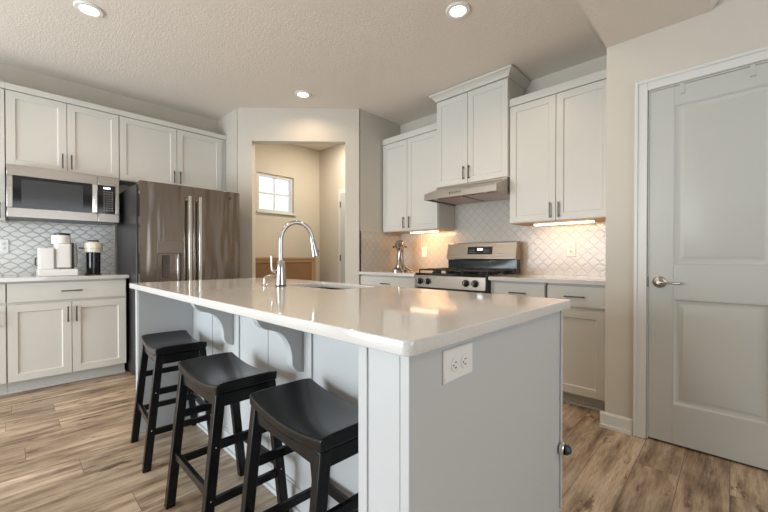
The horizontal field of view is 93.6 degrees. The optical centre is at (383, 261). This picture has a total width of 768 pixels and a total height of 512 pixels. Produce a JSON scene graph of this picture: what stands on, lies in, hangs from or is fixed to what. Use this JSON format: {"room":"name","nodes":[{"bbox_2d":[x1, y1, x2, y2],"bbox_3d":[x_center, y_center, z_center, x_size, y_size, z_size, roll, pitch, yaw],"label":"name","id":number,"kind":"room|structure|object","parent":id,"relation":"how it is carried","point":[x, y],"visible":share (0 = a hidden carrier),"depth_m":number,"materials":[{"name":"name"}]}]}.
{"room":"kitchen","nodes":[
{"label":"kitchen","id":0,"kind":"room"},
{"bbox_2d":[0,63,216,275],"bbox_3d":[-3.945,-0.338,2.672,0.247,2.760,5.410,0,1,44],"label":"wall","id":1,"kind":"structure","parent":0,"point":[10,74],"depth_m":3.64,"materials":[{"name":"beige paint"}]},
{"bbox_2d":[0,81,5,221],"bbox_3d":[-3.409,-0.905,2.833,0.290,1.134,0.594,0,1,44],"label":"upper cabinet","id":2,"kind":"object","parent":1,"relation":"attached to","point":[2,84],"visible":0.99,"depth_m":2.96,"materials":[{"name":"grey paint"}]},
{"bbox_2d":[0,220,113,275],"bbox_3d":[-3.247,-0.120,3.212,0.009,0.484,1.354,0,1,44],"label":"tile backsplash","id":3,"kind":"structure","parent":1,"relation":"attached to","point":[25,237],"depth_m":3.30,"materials":[{"name":"white tile"}]},
{"bbox_2d":[0,239,8,252],"bbox_3d":[-3.311,-0.134,3.132,0.008,0.120,0.072,0,1,44],"label":"wall outlet","id":4,"kind":"object","parent":3,"relation":"attached to","point":[4,243],"visible":1,"depth_m":3.14,"materials":[{"name":"white plastic"}]},
{"bbox_2d":[5,82,118,177],"bbox_3d":[-2.936,-1.135,3.322,0.290,0.683,0.768,0,1,44],"label":"upper cabinet","id":5,"kind":"object","parent":1,"relation":"attached to","point":[45,130],"visible":0.89,"depth_m":3.20,"materials":[{"name":"grey paint"}]},
{"bbox_2d":[6,164,118,224],"bbox_3d":[-2.897,-0.576,3.278,0.393,0.428,0.740,0,1,44],"label":"microwave","id":6,"kind":"object","parent":5,"relation":"attached to","point":[35,194],"visible":1,"depth_m":3.13,"materials":[{"name":"grey metal"}]},
{"bbox_2d":[113,226,114,272],"bbox_3d":[-2.771,-0.125,3.704,0.011,0.486,0.014,0,1,44],"label":"strip","id":7,"kind":"object","parent":1,"relation":"attached to","point":[113,226],"visible":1,"depth_m":3.70,"materials":[{"name":"grey paint"}]},
{"bbox_2d":[119,110,225,190],"bbox_3d":[-2.309,-1.140,3.971,0.290,0.683,1.034,0,1,44],"label":"upper cabinet","id":8,"kind":"object","parent":1,"relation":"attached to","point":[150,149],"visible":0.84,"depth_m":3.83,"materials":[{"name":"grey paint"}]},
{"bbox_2d":[217,108,237,192],"bbox_3d":[-1.818,-0.352,4.302,0.548,2.759,0.110,0,1,44],"label":"wall","id":9,"kind":"structure","parent":0,"point":[227,125],"depth_m":4.17,"materials":[{"name":"beige paint"}]},
{"bbox_2d":[255,144,319,280],"bbox_3d":[-1.526,-0.361,5.270,0.120,2.760,1.686,0,1,44],"label":"wall","id":10,"kind":"structure","parent":0,"point":[298,163],"depth_m":5.36,"materials":[{"name":"beige paint"}]},
{"bbox_2d":[256,172,296,215],"bbox_3d":[-1.565,-0.957,5.188,0.130,0.560,0.625,0,1,44],"label":"window","id":11,"kind":"structure","parent":10,"relation":"in","point":[290,180],"depth_m":5.21,"materials":[{"name":"grey paint"}]},
{"bbox_2d":[238,107,359,283],"bbox_3d":[-0.965,-0.351,4.130,1.402,2.759,0.110,0,1,-1],"label":"wall","id":12,"kind":"structure","parent":0,"point":[323,126],"depth_m":4.07,"materials":[{"name":"beige paint"}]},
{"bbox_2d":[0,0,606,150],"bbox_3d":[-1.651,-1.759,1.638,4.993,0.100,7.087,0,1,44],"label":"ceiling","id":13,"kind":"structure","parent":0,"point":[210,59],"depth_m":2.91,"materials":[{"name":"beige paint"}]},
{"bbox_2d":[73,0,103,17],"bbox_3d":[-2.006,-1.710,2.450,0.166,0.011,0.166,0,1,44],"label":"recessed light","id":14,"kind":"object","parent":13,"relation":"in","point":[86,8],"visible":1,"depth_m":2.44,"materials":[{"name":"white plastic"}]},
{"bbox_2d":[79,5,98,14],"bbox_3d":[-2.006,-1.713,2.450,0.103,0.006,0.103,1,1,44],"label":"diffuser","id":15,"kind":"object","parent":14,"relation":"attached to","point":[84,9],"depth_m":2.45,"materials":[{"name":"white plastic"}]},
{"bbox_2d":[295,90,310,97],"bbox_3d":[-0.836,-1.722,3.718,0.166,0.011,0.166,0,1,44],"label":"recessed light","id":16,"kind":"object","parent":13,"relation":"in","point":[301,93],"visible":1,"depth_m":3.71,"materials":[{"name":"white plastic"}]},
{"bbox_2d":[298,93,307,96],"bbox_3d":[-0.836,-1.724,3.718,0.103,0.006,0.103,1,1,44],"label":"diffuser","id":17,"kind":"object","parent":16,"relation":"attached to","point":[299,94],"depth_m":3.73,"materials":[{"name":"white plastic"}]},
{"bbox_2d":[446,1,470,18],"bbox_3d":[0.506,-1.710,2.460,0.166,0.011,0.166,0,1,44],"label":"recessed light","id":18,"kind":"object","parent":13,"relation":"in","point":[456,10],"visible":1,"depth_m":2.45,"materials":[{"name":"white plastic"}]},
{"bbox_2d":[450,6,465,15],"bbox_3d":[0.506,-1.713,2.460,0.103,0.006,0.103,1,1,44],"label":"diffuser","id":19,"kind":"object","parent":18,"relation":"attached to","point":[454,10],"depth_m":2.47,"materials":[{"name":"white plastic"}]},
{"bbox_2d":[319,145,344,281],"bbox_3d":[-0.404,-0.361,5.235,1.541,2.759,0.177,0,1,44],"label":"wall","id":20,"kind":"structure","parent":0,"point":[332,159],"depth_m":5.51,"materials":[{"name":"beige paint"}]},
{"bbox_2d":[338,188,344,282],"bbox_3d":[-0.367,-0.021,5.052,0.865,2.083,0.044,0,1,44],"label":"door","id":21,"kind":"structure","parent":20,"relation":"in","point":[341,192],"depth_m":5.28,"materials":[{"name":"grey paint"}]},
{"bbox_2d":[359,109,399,283],"bbox_3d":[-0.070,-0.353,4.391,0.110,2.759,0.687,0,1,44],"label":"wall","id":22,"kind":"structure","parent":0,"point":[373,129],"depth_m":4.23,"materials":[{"name":"beige paint"}]},
{"bbox_2d":[360,231,360,270],"bbox_3d":[-0.267,-0.117,4.101,0.011,0.462,0.008,0,1,44],"label":"strip","id":23,"kind":"object","parent":22,"relation":"attached to","point":[360,231],"visible":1,"depth_m":4.09,"materials":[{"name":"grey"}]},
{"bbox_2d":[361,231,400,270],"bbox_3d":[-0.026,-0.119,4.351,0.009,0.462,0.686,0,1,44],"label":"tile backsplash","id":24,"kind":"structure","parent":22,"relation":"attached to","point":[378,253],"depth_m":4.30,"materials":[{"name":"beige tile"}]},
{"bbox_2d":[0,366,767,511],"bbox_3d":[-0.241,1.113,0.317,8.973,0.100,7.107,0,1,44],"label":"floor","id":25,"kind":"structure","parent":0,"point":[66,447],"depth_m":1.84,"materials":[{"name":"brown wood"}]},
{"bbox_2d":[0,282,6,394],"bbox_3d":[-3.297,0.600,2.739,0.600,0.883,0.594,0,1,44],"label":"base cabinet","id":26,"kind":"object","parent":25,"relation":"on","point":[3,304],"visible":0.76,"depth_m":2.75,"materials":[{"name":"grey paint"}]},
{"bbox_2d":[6,278,125,393],"bbox_3d":[-2.826,0.595,3.228,0.600,0.883,0.762,0,1,44],"label":"base cabinet","id":27,"kind":"object","parent":25,"relation":"on","point":[59,331],"visible":0.99,"depth_m":3.01,"materials":[{"name":"grey paint"}]},
{"bbox_2d":[0,273,128,281],"bbox_3d":[-3.024,0.140,3.014,0.587,0.030,1.375,0,1,44],"label":"countertop","id":28,"kind":"structure","parent":27,"relation":"on","point":[11,278],"depth_m":2.99,"materials":[{"name":"white stone"}]},
{"bbox_2d":[35,233,77,275],"bbox_3d":[-2.885,-0.063,3.173,0.320,0.372,0.278,0,1,44],"label":"coffee machine","id":29,"kind":"object","parent":28,"relation":"on","point":[50,261],"visible":0.99,"depth_m":3.12,"materials":[{"name":"white plastic"}]},
{"bbox_2d":[78,240,102,274],"bbox_3d":[-2.710,-0.037,3.348,0.159,0.316,0.141,0,1,-10],"label":"coffee machine","id":30,"kind":"object","parent":28,"relation":"on","point":[92,248],"visible":0.99,"depth_m":3.31,"materials":[{"name":"black plastic"}]},
{"bbox_2d":[130,330,210,472],"bbox_3d":[-1.201,0.740,2.053,0.355,0.614,0.429,0,1,-42],"label":"bar stool","id":31,"kind":"object","parent":25,"relation":"on","point":[162,348],"visible":0.91,"depth_m":1.96,"materials":[{"name":"black paint"}]},
{"bbox_2d":[117,180,239,375],"bbox_3d":[-2.091,0.162,3.694,0.942,1.741,0.886,0,1,44],"label":"refrigerator","id":32,"kind":"object","parent":25,"relation":"on","point":[166,232],"visible":0.52,"depth_m":3.34,"materials":[{"name":"grey metal"}]},
{"bbox_2d":[164,352,289,511],"bbox_3d":[-0.669,0.745,1.524,0.429,0.614,0.355,0,1,44],"label":"bar stool","id":33,"kind":"object","parent":25,"relation":"on","point":[222,379],"visible":0.91,"depth_m":1.47,"materials":[{"name":"black paint"}]},
{"bbox_2d":[255,257,315,280],"bbox_3d":[-1.483,0.485,4.841,0.388,1.075,1.100,0,1,44],"label":"sideboard","id":34,"kind":"object","parent":25,"relation":"on","point":[295,268],"visible":0.14,"depth_m":4.83,"materials":[{"name":"brown wood"}]},
{"bbox_2d":[240,378,357,511],"bbox_3d":[-0.218,0.748,1.141,0.355,0.614,0.429,0,1,-44],"label":"bar stool","id":35,"kind":"object","parent":25,"relation":"on","point":[312,422],"visible":0.8,"depth_m":1.11,"materials":[{"name":"black paint"}]},
{"bbox_2d":[135,287,571,511],"bbox_3d":[-0.414,0.608,1.759,2.218,0.884,0.892,0,1,44],"label":"kitchen island","id":36,"kind":"object","parent":25,"relation":"on","point":[488,438],"visible":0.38,"depth_m":1.03,"materials":[{"name":"grey paint"}]},
{"bbox_2d":[129,277,569,356],"bbox_3d":[-0.435,0.151,1.761,2.231,0.030,0.928,0,1,44],"label":"island countertop","id":37,"kind":"structure","parent":36,"relation":"on","point":[401,321],"depth_m":1.11,"materials":[{"name":"white stone"}]},
{"bbox_2d":[261,275,275,284],"bbox_3d":[-0.645,0.104,2.057,0.107,0.057,0.040,0,1,-24],"label":"soap dispenser","id":38,"kind":"object","parent":37,"relation":"on","point":[266,276],"visible":0.88,"depth_m":2.04,"materials":[{"name":"silver metal"}]},
{"bbox_2d":[270,220,318,285],"bbox_3d":[-0.488,-0.049,2.009,0.273,0.364,0.060,0,1,-30],"label":"faucet","id":39,"kind":"object","parent":37,"relation":"on","point":[280,273],"visible":1,"depth_m":1.96,"materials":[{"name":"silver metal"}]},
{"bbox_2d":[317,287,340,289],"bbox_3d":[-0.308,0.265,2.002,0.508,0.200,0.288,0,1,44],"label":"sink","id":40,"kind":"object","parent":37,"relation":"in","point":[317,287],"visible":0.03,"depth_m":2.23,"materials":[{"name":"silver metal"}]},
{"bbox_2d":[443,342,471,384],"bbox_3d":[0.171,0.231,0.821,0.008,0.074,0.120,0,1,44],"label":"wall outlet","id":41,"kind":"object","parent":36,"relation":"attached to","point":[457,361],"visible":1,"depth_m":0.81,"materials":[{"name":"white plastic"}]},
{"bbox_2d":[451,357,459,371],"bbox_3d":[0.160,0.231,0.804,0.002,0.033,0.033,0,1,44],"label":"receptacle","id":42,"kind":"object","parent":41,"relation":"attached to","point":[455,361],"depth_m":0.80,"materials":[{"name":"grey plastic"}]},
{"bbox_2d":[461,354,468,367],"bbox_3d":[0.187,0.230,0.833,0.002,0.033,0.033,0,1,44],"label":"receptacle","id":43,"kind":"object","parent":41,"relation":"attached to","point":[464,357],"depth_m":0.83,"materials":[{"name":"grey plastic"}]},
{"bbox_2d":[361,274,416,287],"bbox_3d":[0.250,0.588,4.066,0.808,0.883,0.720,0,1,44],"label":"base cabinet","id":44,"kind":"object","parent":25,"relation":"on","point":[382,280],"visible":0.1,"depth_m":3.79,"materials":[{"name":"grey paint"}]},
{"bbox_2d":[359,270,432,276],"bbox_3d":[0.248,0.131,4.059,0.811,0.030,0.707,0,1,44],"label":"countertop","id":45,"kind":"structure","parent":44,"relation":"on","point":[409,273],"depth_m":3.82,"materials":[{"name":"white stone"}]},
{"bbox_2d":[392,240,407,271],"bbox_3d":[0.187,-0.068,4.178,0.180,0.362,0.300,0,1,6],"label":"stand mixer","id":46,"kind":"object","parent":45,"relation":"on","point":[400,245],"visible":0.98,"depth_m":4.08,"materials":[{"name":"silver metal"}]},
{"bbox_2d":[415,241,520,293],"bbox_3d":[0.782,0.411,3.467,0.772,1.208,0.724,0,1,44],"label":"gas range","id":47,"kind":"object","parent":25,"relation":"on","point":[461,257],"visible":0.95,"depth_m":3.44,"materials":[{"name":"silver metal"}]},
{"bbox_2d":[415,271,515,276],"bbox_3d":[0.772,0.119,3.453,0.772,0.019,0.540,1,1,44],"label":"cooktop","id":48,"kind":"object","parent":47,"relation":"in","point":[435,273],"depth_m":3.31,"materials":[{"name":"black metal"}]},
{"bbox_2d":[491,280,547,297],"bbox_3d":[1.269,0.597,3.082,0.447,0.883,0.720,0,1,44],"label":"base cabinet","id":49,"kind":"object","parent":25,"relation":"on","point":[531,289],"visible":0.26,"depth_m":2.82,"materials":[{"name":"grey paint"}]},
{"bbox_2d":[488,274,604,285],"bbox_3d":[1.419,0.141,2.930,0.873,0.030,0.707,0,1,44],"label":"countertop","id":50,"kind":"structure","parent":49,"relation":"on","point":[539,278],"depth_m":2.76,"materials":[{"name":"white stone"}]},
{"bbox_2d":[547,283,604,411],"bbox_3d":[1.586,0.599,2.776,0.411,0.883,0.720,0,1,44],"label":"base cabinet","id":51,"kind":"object","parent":25,"relation":"on","point":[584,321],"visible":0.55,"depth_m":2.52,"materials":[{"name":"grey paint"}]},
{"bbox_2d":[400,55,606,275],"bbox_3d":[1.138,-0.348,3.787,2.687,2.759,0.120,0,1,44],"label":"wall","id":52,"kind":"structure","parent":0,"point":[598,64],"depth_m":3.29,"materials":[{"name":"beige paint"}]},
{"bbox_2d":[382,123,454,233],"bbox_3d":[0.377,-0.903,4.171,0.810,1.114,0.354,0,1,44],"label":"upper cabinet","id":53,"kind":"object","parent":52,"relation":"attached to","point":[409,158],"visible":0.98,"depth_m":4.03,"materials":[{"name":"grey paint"}]},
{"bbox_2d":[410,230,438,233],"bbox_3d":[0.456,-0.335,4.091,0.382,0.020,0.056,0,1,44],"label":"strip light","id":54,"kind":"object","parent":53,"relation":"attached to","point":[429,231],"visible":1,"depth_m":4.05,"materials":[{"name":"white plastic"}]},
{"bbox_2d":[429,64,530,187],"bbox_3d":[0.932,-1.242,3.597,0.892,0.959,0.421,0,1,44],"label":"upper cabinet","id":55,"kind":"object","parent":52,"relation":"attached to","point":[473,115],"visible":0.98,"depth_m":3.44,"materials":[{"name":"grey paint"}]},
{"bbox_2d":[424,177,509,205],"bbox_3d":[0.875,-0.685,3.543,0.772,0.152,0.566,0,1,44],"label":"range hood","id":56,"kind":"object","parent":55,"relation":"attached to","point":[499,188],"visible":0.89,"depth_m":3.40,"materials":[{"name":"silver metal"}]},
{"bbox_2d":[401,198,605,275],"bbox_3d":[1.099,-0.320,3.734,2.460,0.876,0.008,0,1,44],"label":"tile backsplash","id":57,"kind":"structure","parent":52,"relation":"attached to","point":[543,248],"depth_m":3.50,"materials":[{"name":"white tile"}]},
{"bbox_2d":[422,247,426,256],"bbox_3d":[0.480,-0.113,4.320,0.072,0.120,0.008,0,1,44],"label":"wall outlet","id":58,"kind":"object","parent":57,"relation":"attached to","point":[424,249],"visible":1,"depth_m":4.31,"materials":[{"name":"white plastic"}]},
{"bbox_2d":[566,241,575,256],"bbox_3d":[1.653,-0.113,3.188,0.080,0.140,0.008,0,1,44],"label":"wall outlet","id":59,"kind":"object","parent":57,"relation":"attached to","point":[570,245],"visible":1,"depth_m":3.19,"materials":[{"name":"white plastic"}]},
{"bbox_2d":[509,69,606,225],"bbox_3d":[1.517,-0.893,3.071,0.794,1.114,0.354,0,1,44],"label":"upper cabinet","id":60,"kind":"object","parent":52,"relation":"attached to","point":[558,132],"visible":0.94,"depth_m":2.94,"materials":[{"name":"grey paint"}]},
{"bbox_2d":[533,220,595,225],"bbox_3d":[1.521,-0.325,3.063,0.482,0.020,0.056,0,1,44],"label":"strip light","id":61,"kind":"object","parent":60,"relation":"attached to","point":[581,221],"visible":0.99,"depth_m":3.03,"materials":[{"name":"white plastic"}]},
{"bbox_2d":[578,0,717,47],"bbox_3d":[-0.426,-1.505,-0.154,0.728,0.374,6.004,0,1,44],"label":"ceiling","id":62,"kind":"structure","parent":0,"point":[615,22],"depth_m":1.95,"materials":[{"name":"beige paint"}]},
{"bbox_2d":[605,0,767,427],"bbox_3d":[3.338,-0.323,0.988,4.573,2.759,0.850,0,1,44],"label":"wall","id":63,"kind":"structure","parent":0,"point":[732,27],"depth_m":2.18,"materials":[{"name":"beige paint"}]},
{"bbox_2d":[599,410,632,435],"bbox_3d":[1.433,0.998,2.229,0.173,0.095,0.025,0,1,44],"label":"baseboard","id":64,"kind":"structure","parent":63,"relation":"attached to","point":[610,421],"depth_m":2.22,"materials":[{"name":"grey paint"}]},
{"bbox_2d":[633,46,767,438],"bbox_3d":[1.803,-0.006,1.937,0.748,2.109,0.121,0,1,44],"label":"door frame","id":65,"kind":"structure","parent":63,"relation":"attached to","point":[642,128],"depth_m":2.13,"materials":[{"name":"grey paint"}]},
{"bbox_2d":[647,62,767,469],"bbox_3d":[1.766,0.025,1.905,0.612,2.023,0.090,0,1,44],"label":"door","id":66,"kind":"structure","parent":63,"relation":"in","point":[707,281],"depth_m":1.93,"materials":[{"name":"grey paint"}]},
{"bbox_2d":[750,64,755,76],"bbox_3d":[1.870,-0.962,1.827,0.022,0.056,0.047,0,1,44],"label":"hook","id":67,"kind":"object","parent":66,"relation":"attached to","point":[752,67],"visible":0.95,"depth_m":1.81,"materials":[{"name":"grey paint"}]},
{"label":"outside","id":68,"kind":"structure","parent":0,"visible":0},
{"bbox_2d":[259,177,287,210],"bbox_3d":[-2.889,-1.519,9.377,0.200,7.000,8.500,0,1,44],"label":"sky","id":69,"kind":"structure","parent":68,"point":[265,184],"depth_m":9.25,"materials":[{"name":"white"}]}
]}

